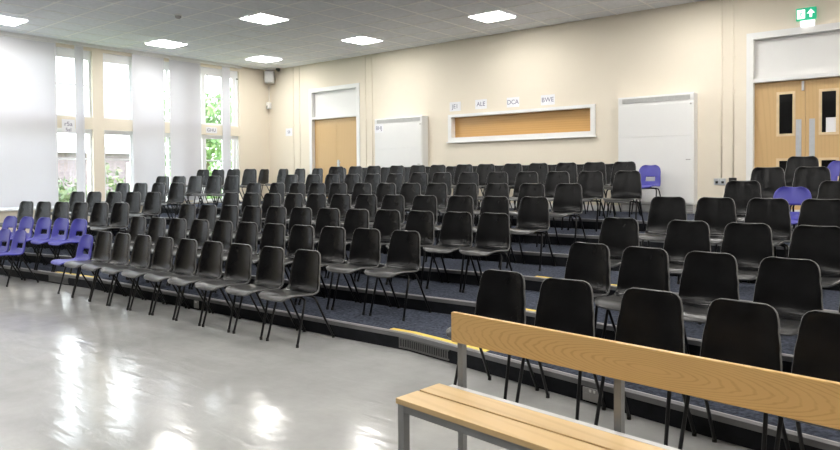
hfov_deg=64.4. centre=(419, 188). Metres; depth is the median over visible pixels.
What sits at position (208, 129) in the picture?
paper sign
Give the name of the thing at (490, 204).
plastic chair
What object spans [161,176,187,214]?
plastic chair
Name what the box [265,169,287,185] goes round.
plastic chair
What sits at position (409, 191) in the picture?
plastic chair
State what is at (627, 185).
plastic chair
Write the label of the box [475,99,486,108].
paper sign
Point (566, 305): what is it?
plastic chair
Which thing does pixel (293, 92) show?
conduit
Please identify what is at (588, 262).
plastic chair
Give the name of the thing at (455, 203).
plastic chair
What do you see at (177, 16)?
smoke detector
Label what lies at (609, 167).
plastic chair
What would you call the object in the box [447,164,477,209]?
plastic chair
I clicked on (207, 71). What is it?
window
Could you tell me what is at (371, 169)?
plastic chair
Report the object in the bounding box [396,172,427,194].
plastic chair
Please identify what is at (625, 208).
grille
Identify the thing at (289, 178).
plastic chair
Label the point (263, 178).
plastic chair
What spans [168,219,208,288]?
plastic chair
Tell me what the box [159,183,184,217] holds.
plastic chair
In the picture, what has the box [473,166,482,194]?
plastic chair
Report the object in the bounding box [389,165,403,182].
plastic chair
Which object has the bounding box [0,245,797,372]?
tier
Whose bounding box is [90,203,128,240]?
plastic chair
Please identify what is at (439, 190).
plastic chair
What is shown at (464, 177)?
plastic chair
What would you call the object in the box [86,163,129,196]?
shrub
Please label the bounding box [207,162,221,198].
shrub
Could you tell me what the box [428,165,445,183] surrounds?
plastic chair
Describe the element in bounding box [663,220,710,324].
plastic chair
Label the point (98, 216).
plastic chair
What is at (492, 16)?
ceiling light
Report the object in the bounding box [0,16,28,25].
ceiling light
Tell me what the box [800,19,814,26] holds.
emergency light
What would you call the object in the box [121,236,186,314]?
plastic chair
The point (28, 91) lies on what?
vertical blind
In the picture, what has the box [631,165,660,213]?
chair
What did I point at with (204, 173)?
plastic chair
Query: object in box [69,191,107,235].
plastic chair
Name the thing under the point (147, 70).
vertical blind
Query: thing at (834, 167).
chair
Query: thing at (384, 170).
plastic chair
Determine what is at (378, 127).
paper sign
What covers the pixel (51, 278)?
vent grille
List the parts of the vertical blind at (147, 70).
head rail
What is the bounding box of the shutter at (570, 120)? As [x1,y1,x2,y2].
[455,108,589,137]
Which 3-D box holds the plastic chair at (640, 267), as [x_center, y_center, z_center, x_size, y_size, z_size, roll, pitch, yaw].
[1.556,0.839,4.800,0.427,0.805,0.577,1,2,44]
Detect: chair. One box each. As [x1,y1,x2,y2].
[0,201,41,247]
[0,216,27,266]
[0,229,22,279]
[0,230,38,286]
[2,217,44,265]
[16,201,60,252]
[18,217,61,269]
[30,218,72,271]
[33,202,69,252]
[48,219,97,273]
[51,191,91,234]
[51,202,93,254]
[51,234,105,295]
[64,231,124,301]
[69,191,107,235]
[69,202,112,255]
[81,233,143,305]
[88,192,125,236]
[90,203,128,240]
[100,234,164,309]
[101,183,129,201]
[108,192,146,233]
[109,216,145,279]
[121,183,150,217]
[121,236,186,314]
[127,217,172,282]
[129,192,166,235]
[141,183,170,219]
[143,238,210,319]
[147,218,194,285]
[156,176,174,212]
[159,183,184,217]
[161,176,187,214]
[166,204,195,233]
[167,241,236,325]
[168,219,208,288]
[177,176,203,214]
[186,169,214,204]
[186,204,216,238]
[191,220,232,292]
[193,176,221,214]
[194,243,265,332]
[201,169,223,204]
[209,205,238,264]
[211,176,240,206]
[215,222,257,296]
[216,192,238,218]
[217,169,242,204]
[224,206,261,267]
[225,246,298,339]
[239,183,264,221]
[239,193,261,232]
[240,169,261,203]
[252,223,288,300]
[258,169,268,197]
[258,206,286,249]
[259,249,334,347]
[260,183,284,206]
[261,193,287,244]
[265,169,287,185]
[281,183,305,206]
[283,193,302,233]
[284,174,297,195]
[285,207,321,270]
[285,225,325,304]
[287,194,326,248]
[295,168,304,182]
[298,226,356,309]
[303,183,325,227]
[305,174,320,201]
[312,168,326,198]
[312,194,350,247]
[314,208,344,277]
[324,174,339,196]
[326,183,346,207]
[326,228,391,314]
[327,209,368,280]
[328,166,343,182]
[340,194,384,253]
[344,174,359,194]
[348,166,361,182]
[350,174,380,195]
[351,183,371,208]
[357,209,409,284]
[362,167,367,182]
[364,230,430,320]
[366,166,380,174]
[369,195,404,253]
[375,183,395,210]
[381,167,389,182]
[386,174,407,215]
[386,210,442,285]
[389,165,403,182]
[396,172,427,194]
[399,183,420,229]
[401,195,444,261]
[404,167,410,182]
[408,165,425,182]
[410,183,447,240]
[423,211,479,291]
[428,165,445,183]
[432,172,451,223]
[433,196,480,262]
[439,183,477,223]
[446,166,455,201]
[446,269,538,399]
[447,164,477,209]
[447,172,479,209]
[459,212,512,292]
[469,196,515,267]
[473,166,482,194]
[473,183,515,242]
[476,164,494,208]
[478,172,513,224]
[480,165,511,208]
[503,163,521,210]
[506,196,555,270]
[509,165,528,193]
[509,171,537,209]
[509,183,550,246]
[515,278,605,419]
[528,163,551,209]
[543,183,586,247]
[544,162,577,185]
[544,171,574,229]
[548,164,556,171]
[564,242,615,333]
[567,171,605,231]
[574,162,610,215]
[576,164,593,210]
[587,163,621,212]
[594,288,696,445]
[595,246,669,338]
[598,217,639,267]
[602,161,640,216]
[603,171,645,230]
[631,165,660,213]
[639,196,686,283]
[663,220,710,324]
[678,251,739,354]
[678,298,790,449]
[694,197,741,282]
[715,180,761,251]
[720,222,773,280]
[743,167,785,222]
[744,198,791,282]
[753,257,822,335]
[773,187,811,256]
[774,310,839,449]
[785,156,818,186]
[788,225,839,288]
[789,166,830,228]
[797,199,839,226]
[817,180,839,198]
[827,161,839,180]
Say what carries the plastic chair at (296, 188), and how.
on the tier at (531, 253)
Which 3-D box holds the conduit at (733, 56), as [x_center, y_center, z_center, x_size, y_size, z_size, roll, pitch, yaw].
[4.763,-1.538,10.135,0.052,2.765,0.018,1,2,39]
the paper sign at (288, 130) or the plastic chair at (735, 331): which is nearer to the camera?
the plastic chair at (735, 331)
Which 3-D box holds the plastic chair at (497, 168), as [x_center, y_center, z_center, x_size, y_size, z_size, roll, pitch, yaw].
[1.363,-0.021,12.153,0.420,0.798,0.573,1,2,38]
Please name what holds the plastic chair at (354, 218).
on the tier at (446, 298)
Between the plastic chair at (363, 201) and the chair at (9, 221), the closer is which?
the plastic chair at (363, 201)
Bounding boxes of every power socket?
[194,300,198,308]
[583,386,598,402]
[714,178,725,184]
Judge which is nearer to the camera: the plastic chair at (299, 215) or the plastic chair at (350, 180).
the plastic chair at (299, 215)
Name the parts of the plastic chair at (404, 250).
leg, leg, leg, leg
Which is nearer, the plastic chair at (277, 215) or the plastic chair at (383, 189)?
the plastic chair at (277, 215)
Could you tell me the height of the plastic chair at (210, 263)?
0.805 m
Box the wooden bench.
[396,311,839,449]
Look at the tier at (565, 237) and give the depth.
8.73 m
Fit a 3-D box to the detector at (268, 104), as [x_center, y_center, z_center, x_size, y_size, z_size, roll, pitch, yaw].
[-3.877,-2.098,16.925,0.100,0.161,0.128,1,2,39]
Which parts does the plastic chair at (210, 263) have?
leg, leg, leg, leg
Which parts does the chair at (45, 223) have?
leg, leg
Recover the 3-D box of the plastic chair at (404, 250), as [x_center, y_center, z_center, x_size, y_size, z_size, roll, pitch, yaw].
[-0.222,0.817,6.400,0.427,0.805,0.577,0,2,35]
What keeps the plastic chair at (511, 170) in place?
on the tier at (588, 219)
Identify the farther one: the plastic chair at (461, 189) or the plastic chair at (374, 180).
the plastic chair at (374, 180)
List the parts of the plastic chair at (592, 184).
leg, leg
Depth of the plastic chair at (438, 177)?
10.67 m
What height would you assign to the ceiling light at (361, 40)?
0.014 m
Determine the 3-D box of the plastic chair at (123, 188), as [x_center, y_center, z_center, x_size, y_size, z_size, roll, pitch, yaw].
[-5.820,0.295,12.815,0.420,0.798,0.573,0,1,25]
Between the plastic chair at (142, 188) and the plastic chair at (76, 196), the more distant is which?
the plastic chair at (142, 188)
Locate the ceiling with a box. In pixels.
[0,0,703,70]
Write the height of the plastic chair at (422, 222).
0.805 m
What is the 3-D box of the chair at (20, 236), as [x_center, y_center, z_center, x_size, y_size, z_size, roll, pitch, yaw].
[-5.692,0.964,9.301,0.398,0.745,0.542,0,1,33]
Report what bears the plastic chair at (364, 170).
on the tier at (588, 219)
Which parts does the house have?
porch panel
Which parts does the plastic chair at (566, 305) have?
leg, leg, leg, leg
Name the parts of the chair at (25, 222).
leg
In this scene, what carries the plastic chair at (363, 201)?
on the tier at (534, 278)
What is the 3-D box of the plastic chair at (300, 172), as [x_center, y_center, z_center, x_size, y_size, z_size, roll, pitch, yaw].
[-2.910,-0.065,15.605,0.420,0.798,0.573,1,2,38]
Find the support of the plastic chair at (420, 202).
on the tier at (534, 278)
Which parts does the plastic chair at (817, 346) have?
leg, leg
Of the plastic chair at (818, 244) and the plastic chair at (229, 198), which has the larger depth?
the plastic chair at (229, 198)
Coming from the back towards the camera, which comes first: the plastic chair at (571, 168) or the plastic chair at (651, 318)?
the plastic chair at (571, 168)
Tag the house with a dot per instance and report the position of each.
(67, 168)
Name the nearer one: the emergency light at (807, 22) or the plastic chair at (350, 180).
the emergency light at (807, 22)
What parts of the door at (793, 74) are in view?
glass, glass, panel, push plate, push plate, glass, glass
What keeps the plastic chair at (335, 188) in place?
on the tier at (531, 253)
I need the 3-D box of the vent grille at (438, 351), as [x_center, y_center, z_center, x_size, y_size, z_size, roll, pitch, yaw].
[0.030,1.318,5.490,0.022,0.090,0.585,-2,2,-44]
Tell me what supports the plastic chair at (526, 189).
on the tier at (531, 253)
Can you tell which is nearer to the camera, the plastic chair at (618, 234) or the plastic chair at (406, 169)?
the plastic chair at (618, 234)
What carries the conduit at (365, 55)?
attached to the wall at (674, 49)
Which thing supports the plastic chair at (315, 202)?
on the tier at (534, 278)
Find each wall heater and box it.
[375,115,427,167]
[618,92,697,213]
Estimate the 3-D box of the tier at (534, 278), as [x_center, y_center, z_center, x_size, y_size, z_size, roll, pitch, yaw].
[-0.142,0.979,7.802,17.696,0.140,1.827,0,1,35]
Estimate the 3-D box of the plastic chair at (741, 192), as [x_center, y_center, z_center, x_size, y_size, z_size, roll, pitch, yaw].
[3.382,0.335,7.066,0.420,0.834,0.573,1,2,39]
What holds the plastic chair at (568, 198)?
on the tier at (531, 253)
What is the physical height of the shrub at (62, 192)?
1.891 m
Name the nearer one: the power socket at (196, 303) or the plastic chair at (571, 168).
the power socket at (196, 303)
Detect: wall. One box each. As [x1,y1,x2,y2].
[0,43,269,249]
[269,0,839,244]
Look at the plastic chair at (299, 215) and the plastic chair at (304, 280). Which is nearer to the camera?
the plastic chair at (304, 280)
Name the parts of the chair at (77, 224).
leg, leg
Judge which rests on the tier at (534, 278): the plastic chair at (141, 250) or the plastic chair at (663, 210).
the plastic chair at (663, 210)
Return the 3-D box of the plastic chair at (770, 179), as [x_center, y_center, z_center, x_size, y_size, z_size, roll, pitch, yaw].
[4.010,0.172,7.758,0.420,0.842,0.573,1,2,40]
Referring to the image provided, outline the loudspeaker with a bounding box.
[264,71,274,83]
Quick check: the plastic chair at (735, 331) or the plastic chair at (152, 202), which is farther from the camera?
the plastic chair at (152, 202)
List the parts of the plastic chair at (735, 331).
leg, leg, leg, leg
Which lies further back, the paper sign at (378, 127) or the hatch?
the paper sign at (378, 127)
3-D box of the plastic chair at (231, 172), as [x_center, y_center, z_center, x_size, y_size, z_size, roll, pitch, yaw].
[-4.147,-0.027,14.507,0.420,0.786,0.573,0,1,25]
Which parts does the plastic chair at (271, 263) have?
leg, leg, leg, leg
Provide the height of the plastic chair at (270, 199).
0.805 m
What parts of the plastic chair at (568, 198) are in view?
leg, leg, leg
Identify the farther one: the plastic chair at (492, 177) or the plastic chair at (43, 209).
the plastic chair at (43, 209)
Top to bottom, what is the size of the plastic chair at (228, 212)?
0.805 m
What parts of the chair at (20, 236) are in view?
leg, leg, leg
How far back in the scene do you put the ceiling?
11.67 m
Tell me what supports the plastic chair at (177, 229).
on the tier at (421, 332)
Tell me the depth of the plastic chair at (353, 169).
13.23 m
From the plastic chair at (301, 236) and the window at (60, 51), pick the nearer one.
the plastic chair at (301, 236)
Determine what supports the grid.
attached to the ceiling
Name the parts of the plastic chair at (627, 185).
leg, leg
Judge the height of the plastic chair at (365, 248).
0.805 m
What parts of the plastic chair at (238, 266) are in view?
leg, leg, leg, leg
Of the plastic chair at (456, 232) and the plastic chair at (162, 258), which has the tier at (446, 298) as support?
the plastic chair at (456, 232)
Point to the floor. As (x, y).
(76, 373)
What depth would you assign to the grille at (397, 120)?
14.08 m
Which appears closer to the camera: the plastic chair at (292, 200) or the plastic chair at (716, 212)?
the plastic chair at (716, 212)
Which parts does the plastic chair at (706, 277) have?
leg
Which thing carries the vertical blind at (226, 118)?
attached to the window at (207, 71)
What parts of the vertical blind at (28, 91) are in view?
head rail, pull cord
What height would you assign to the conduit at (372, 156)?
3.325 m
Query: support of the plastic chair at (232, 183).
on the tier at (565, 237)
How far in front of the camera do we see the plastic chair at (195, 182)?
13.58 m
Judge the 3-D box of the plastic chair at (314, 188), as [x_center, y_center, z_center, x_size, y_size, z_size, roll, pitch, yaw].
[-1.745,0.312,10.707,0.420,0.798,0.573,0,1,35]
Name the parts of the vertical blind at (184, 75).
head rail, pull cord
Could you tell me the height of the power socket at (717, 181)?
0.100 m
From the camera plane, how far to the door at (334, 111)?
15.69 m
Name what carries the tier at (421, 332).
on the floor
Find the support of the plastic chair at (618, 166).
on the tier at (588, 219)
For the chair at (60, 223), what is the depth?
9.76 m
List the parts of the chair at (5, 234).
leg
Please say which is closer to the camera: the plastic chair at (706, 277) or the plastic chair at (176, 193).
the plastic chair at (706, 277)
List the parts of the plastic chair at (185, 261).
leg, leg, leg, leg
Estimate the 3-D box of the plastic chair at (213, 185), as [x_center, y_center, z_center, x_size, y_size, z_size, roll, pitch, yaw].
[-4.183,0.142,13.261,0.420,0.782,0.573,0,1,24]
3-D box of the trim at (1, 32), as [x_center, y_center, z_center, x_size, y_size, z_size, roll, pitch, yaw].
[-7.340,-2.863,12.654,0.110,0.055,9.420,1,2,39]
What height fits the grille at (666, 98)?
0.074 m
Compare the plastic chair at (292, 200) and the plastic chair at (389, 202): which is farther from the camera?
the plastic chair at (292, 200)
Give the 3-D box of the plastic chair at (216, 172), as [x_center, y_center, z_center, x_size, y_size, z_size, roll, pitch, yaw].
[-4.549,-0.028,14.703,0.420,0.786,0.573,0,1,27]
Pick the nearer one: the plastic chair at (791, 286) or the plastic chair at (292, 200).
the plastic chair at (791, 286)
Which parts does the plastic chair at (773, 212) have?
leg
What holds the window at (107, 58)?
in the wall at (253, 92)
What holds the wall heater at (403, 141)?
attached to the wall at (674, 49)
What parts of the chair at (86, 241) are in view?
leg, leg, leg, leg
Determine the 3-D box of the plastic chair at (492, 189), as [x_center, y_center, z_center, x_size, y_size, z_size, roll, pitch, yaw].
[0.957,0.332,8.864,0.420,0.798,0.573,0,2,35]
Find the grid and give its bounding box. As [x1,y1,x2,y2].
[0,0,694,68]
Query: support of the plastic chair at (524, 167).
on the tier at (588, 219)
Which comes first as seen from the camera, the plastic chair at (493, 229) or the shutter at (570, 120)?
the plastic chair at (493, 229)
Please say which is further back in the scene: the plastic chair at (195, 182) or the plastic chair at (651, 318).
the plastic chair at (195, 182)
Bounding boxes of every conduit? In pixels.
[293,92,294,158]
[298,73,300,168]
[365,55,366,167]
[371,54,373,165]
[720,0,723,177]
[731,0,734,177]
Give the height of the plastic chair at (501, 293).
0.825 m
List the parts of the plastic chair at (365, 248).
leg, leg, leg, leg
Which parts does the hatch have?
sill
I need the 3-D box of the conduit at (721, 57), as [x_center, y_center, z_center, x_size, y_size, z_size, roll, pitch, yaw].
[4.633,-1.539,10.240,0.052,2.765,0.018,1,2,39]
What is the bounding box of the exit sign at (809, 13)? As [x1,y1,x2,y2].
[796,6,816,20]
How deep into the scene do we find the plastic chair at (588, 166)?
10.22 m
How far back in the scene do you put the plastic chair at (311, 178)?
12.41 m
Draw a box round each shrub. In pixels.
[58,176,86,201]
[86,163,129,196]
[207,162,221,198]
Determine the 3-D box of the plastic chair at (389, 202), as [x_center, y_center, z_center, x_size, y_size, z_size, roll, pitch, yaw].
[-0.426,0.490,8.648,0.427,0.805,0.577,0,1,34]
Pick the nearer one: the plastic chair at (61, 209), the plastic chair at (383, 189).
the plastic chair at (383, 189)
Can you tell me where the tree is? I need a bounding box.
[164,72,232,183]
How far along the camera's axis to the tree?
24.68 m
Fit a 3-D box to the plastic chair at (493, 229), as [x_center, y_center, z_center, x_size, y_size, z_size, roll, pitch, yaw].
[0.695,0.661,6.834,0.427,0.805,0.577,0,1,34]
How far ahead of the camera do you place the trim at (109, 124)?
14.10 m
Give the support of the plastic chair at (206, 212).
on the tier at (446, 298)
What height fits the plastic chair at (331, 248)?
0.805 m
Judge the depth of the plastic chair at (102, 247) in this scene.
8.29 m
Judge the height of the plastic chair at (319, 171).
0.798 m
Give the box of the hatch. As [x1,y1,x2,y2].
[446,104,596,142]
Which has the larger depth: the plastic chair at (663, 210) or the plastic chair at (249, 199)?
the plastic chair at (249, 199)
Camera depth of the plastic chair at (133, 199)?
11.40 m
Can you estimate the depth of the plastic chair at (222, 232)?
8.06 m
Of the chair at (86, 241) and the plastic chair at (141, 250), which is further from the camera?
the chair at (86, 241)
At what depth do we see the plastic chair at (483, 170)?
11.43 m
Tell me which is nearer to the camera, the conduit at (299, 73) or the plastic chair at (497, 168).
the plastic chair at (497, 168)
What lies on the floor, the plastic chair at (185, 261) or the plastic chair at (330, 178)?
the plastic chair at (185, 261)
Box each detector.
[174,14,181,18]
[266,102,270,108]
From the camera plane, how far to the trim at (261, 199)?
14.96 m
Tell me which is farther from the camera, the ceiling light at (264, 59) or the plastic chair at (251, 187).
the ceiling light at (264, 59)
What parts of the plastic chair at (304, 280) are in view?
leg, leg, leg, leg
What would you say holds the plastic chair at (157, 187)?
on the tier at (531, 253)
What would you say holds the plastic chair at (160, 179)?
on the tier at (565, 237)
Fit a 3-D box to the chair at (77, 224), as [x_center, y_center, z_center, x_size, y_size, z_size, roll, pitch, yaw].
[-4.963,0.814,9.513,0.398,0.745,0.542,0,1,28]
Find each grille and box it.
[48,275,68,283]
[265,71,272,81]
[377,117,419,123]
[399,337,448,360]
[622,94,689,103]
[622,205,693,211]
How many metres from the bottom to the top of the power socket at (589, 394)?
0.085 m
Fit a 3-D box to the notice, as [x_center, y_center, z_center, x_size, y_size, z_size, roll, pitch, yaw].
[5.823,-0.898,9.422,0.150,0.210,0.002,1,2,39]
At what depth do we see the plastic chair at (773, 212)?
6.15 m
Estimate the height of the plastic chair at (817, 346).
0.825 m
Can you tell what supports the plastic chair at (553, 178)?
on the tier at (565, 237)
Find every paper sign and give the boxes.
[62,119,74,133]
[206,127,216,132]
[286,128,291,135]
[375,124,382,132]
[450,102,460,111]
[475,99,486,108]
[507,97,518,107]
[541,94,554,104]
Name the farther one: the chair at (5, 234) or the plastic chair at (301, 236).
the chair at (5, 234)
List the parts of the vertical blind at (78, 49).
pull cord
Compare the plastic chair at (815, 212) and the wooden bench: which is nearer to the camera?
the wooden bench
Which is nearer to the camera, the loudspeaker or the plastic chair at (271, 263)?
the plastic chair at (271, 263)
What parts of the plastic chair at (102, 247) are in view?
leg, leg, leg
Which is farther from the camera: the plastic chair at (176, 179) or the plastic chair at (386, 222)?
the plastic chair at (176, 179)
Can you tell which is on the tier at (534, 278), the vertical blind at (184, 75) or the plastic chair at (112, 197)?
the plastic chair at (112, 197)
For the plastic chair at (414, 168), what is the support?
on the tier at (588, 219)
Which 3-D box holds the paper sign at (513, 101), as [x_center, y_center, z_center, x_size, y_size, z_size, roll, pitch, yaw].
[1.751,-1.622,12.567,0.270,0.185,0.005,1,2,39]
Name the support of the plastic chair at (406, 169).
on the tier at (588, 219)
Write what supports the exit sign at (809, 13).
attached to the wall at (674, 49)
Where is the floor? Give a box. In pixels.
[0,253,823,449]
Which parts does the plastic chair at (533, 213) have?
leg, leg, leg, leg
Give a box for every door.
[309,83,359,197]
[746,22,839,209]
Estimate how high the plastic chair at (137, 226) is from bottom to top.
0.805 m
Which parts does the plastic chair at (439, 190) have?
leg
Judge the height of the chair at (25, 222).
0.745 m
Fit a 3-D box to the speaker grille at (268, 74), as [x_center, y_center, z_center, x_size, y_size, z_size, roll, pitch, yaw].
[-3.769,-2.785,16.637,0.190,0.260,0.008,0,1,-1]
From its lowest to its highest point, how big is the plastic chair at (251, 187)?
0.798 m
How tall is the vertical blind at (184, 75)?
3.180 m
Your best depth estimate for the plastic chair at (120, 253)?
8.01 m
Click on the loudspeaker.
(269, 76)
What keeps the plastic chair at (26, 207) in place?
on the tier at (446, 298)
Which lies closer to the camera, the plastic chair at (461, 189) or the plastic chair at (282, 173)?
the plastic chair at (461, 189)
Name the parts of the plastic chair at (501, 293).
leg, leg, leg, leg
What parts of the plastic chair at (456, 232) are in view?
leg, leg, leg, leg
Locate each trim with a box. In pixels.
[0,31,241,68]
[0,199,262,210]
[57,116,239,135]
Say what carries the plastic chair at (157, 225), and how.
on the tier at (421, 332)
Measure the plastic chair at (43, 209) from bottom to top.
0.805 m
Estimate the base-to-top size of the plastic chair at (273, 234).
0.805 m
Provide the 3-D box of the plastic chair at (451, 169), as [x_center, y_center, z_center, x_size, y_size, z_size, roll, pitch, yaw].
[0.544,-0.030,12.822,0.420,0.798,0.573,1,2,39]
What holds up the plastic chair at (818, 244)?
on the tier at (446, 298)
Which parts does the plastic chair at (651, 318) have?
leg, leg, leg, leg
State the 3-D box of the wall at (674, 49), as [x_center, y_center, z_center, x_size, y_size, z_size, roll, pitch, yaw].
[3.063,-0.860,11.727,18.150,4.165,0.300,1,2,39]
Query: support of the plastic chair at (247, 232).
on the tier at (421, 332)
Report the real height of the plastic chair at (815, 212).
0.829 m
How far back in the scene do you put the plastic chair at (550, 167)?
11.61 m
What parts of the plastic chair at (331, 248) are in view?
leg, leg, leg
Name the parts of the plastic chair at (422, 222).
leg, leg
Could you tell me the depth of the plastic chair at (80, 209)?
10.67 m
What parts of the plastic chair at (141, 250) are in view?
leg, leg, leg, leg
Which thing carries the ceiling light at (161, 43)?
attached to the grid
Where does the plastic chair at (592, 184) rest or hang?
on the tier at (565, 237)
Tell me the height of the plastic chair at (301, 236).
0.805 m
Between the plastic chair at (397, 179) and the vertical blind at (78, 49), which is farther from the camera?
the vertical blind at (78, 49)
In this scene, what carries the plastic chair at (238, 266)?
on the floor
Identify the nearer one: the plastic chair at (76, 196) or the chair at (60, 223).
the chair at (60, 223)
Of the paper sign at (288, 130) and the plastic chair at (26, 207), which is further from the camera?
the paper sign at (288, 130)
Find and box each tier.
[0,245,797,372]
[0,260,839,449]
[5,233,839,312]
[41,223,839,290]
[108,213,789,257]
[161,201,797,231]
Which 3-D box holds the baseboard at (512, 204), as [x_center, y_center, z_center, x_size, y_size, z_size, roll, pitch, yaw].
[2.971,0.336,11.629,17.550,0.100,0.018,1,2,39]
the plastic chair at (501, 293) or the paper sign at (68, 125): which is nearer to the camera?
the plastic chair at (501, 293)
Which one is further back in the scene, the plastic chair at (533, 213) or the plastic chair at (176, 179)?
the plastic chair at (176, 179)
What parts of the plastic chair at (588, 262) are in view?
leg, leg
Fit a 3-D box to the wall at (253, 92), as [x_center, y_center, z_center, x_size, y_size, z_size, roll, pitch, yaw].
[-9.602,-0.739,10.230,0.300,4.165,17.920,1,2,39]
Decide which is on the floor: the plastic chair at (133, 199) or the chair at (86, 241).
the chair at (86, 241)
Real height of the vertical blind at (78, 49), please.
3.180 m
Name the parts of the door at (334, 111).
panel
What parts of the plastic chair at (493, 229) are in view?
leg, leg, leg, leg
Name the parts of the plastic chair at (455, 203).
leg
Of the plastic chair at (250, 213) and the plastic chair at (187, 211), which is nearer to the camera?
the plastic chair at (250, 213)
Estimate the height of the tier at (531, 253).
0.140 m
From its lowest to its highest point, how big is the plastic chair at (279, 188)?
0.798 m
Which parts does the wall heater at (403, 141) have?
panel, panel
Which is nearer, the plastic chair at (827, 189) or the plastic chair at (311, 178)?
the plastic chair at (827, 189)
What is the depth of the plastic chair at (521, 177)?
9.83 m
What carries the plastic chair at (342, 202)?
on the tier at (534, 278)
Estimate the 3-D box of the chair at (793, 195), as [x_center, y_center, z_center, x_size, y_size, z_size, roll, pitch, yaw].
[3.764,0.374,6.787,0.398,0.778,0.542,1,2,39]
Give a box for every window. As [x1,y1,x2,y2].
[0,47,92,209]
[103,53,169,201]
[195,66,238,201]
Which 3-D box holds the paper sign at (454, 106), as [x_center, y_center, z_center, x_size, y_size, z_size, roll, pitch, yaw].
[0.707,-1.642,13.407,0.270,0.185,0.005,1,2,39]
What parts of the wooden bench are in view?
leg, post, seat frame, seat rail, post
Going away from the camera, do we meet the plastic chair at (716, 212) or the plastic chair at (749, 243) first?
the plastic chair at (749, 243)
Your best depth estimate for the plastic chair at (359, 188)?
10.33 m
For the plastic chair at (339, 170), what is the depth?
13.48 m
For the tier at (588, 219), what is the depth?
9.93 m
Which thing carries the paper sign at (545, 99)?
attached to the wall at (674, 49)
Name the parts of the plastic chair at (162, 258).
leg, leg, leg, leg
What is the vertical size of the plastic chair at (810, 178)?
0.842 m
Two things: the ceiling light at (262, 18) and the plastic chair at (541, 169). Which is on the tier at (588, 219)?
the plastic chair at (541, 169)
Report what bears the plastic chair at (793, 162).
on the tier at (588, 219)
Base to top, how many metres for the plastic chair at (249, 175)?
0.786 m
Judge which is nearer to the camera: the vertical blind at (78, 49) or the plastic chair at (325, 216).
the plastic chair at (325, 216)
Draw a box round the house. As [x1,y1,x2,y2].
[58,145,170,199]
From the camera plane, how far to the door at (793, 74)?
9.71 m
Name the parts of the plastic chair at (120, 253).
leg, leg, leg, leg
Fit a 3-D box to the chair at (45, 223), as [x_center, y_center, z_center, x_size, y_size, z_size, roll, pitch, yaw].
[-5.689,0.810,9.903,0.398,0.745,0.542,0,1,28]
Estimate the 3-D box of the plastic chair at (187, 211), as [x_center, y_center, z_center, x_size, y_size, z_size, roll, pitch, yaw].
[-3.434,0.632,9.535,0.427,0.805,0.577,0,1,34]
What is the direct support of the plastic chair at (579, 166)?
on the tier at (588, 219)
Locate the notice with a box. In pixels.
[826,117,835,131]
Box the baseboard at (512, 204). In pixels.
[305,198,799,213]
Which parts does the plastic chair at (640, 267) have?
leg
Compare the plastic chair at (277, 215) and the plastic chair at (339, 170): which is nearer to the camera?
the plastic chair at (277, 215)
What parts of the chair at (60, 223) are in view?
leg, leg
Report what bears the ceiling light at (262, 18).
attached to the grid
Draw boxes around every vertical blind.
[0,34,58,207]
[74,45,85,201]
[132,53,164,191]
[169,58,201,200]
[222,66,230,182]
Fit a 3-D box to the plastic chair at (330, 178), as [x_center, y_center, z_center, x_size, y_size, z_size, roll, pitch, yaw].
[-1.664,0.144,11.978,0.420,0.798,0.573,0,2,36]
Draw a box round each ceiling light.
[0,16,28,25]
[145,40,187,47]
[239,13,289,24]
[245,56,281,62]
[341,36,383,44]
[467,10,515,22]

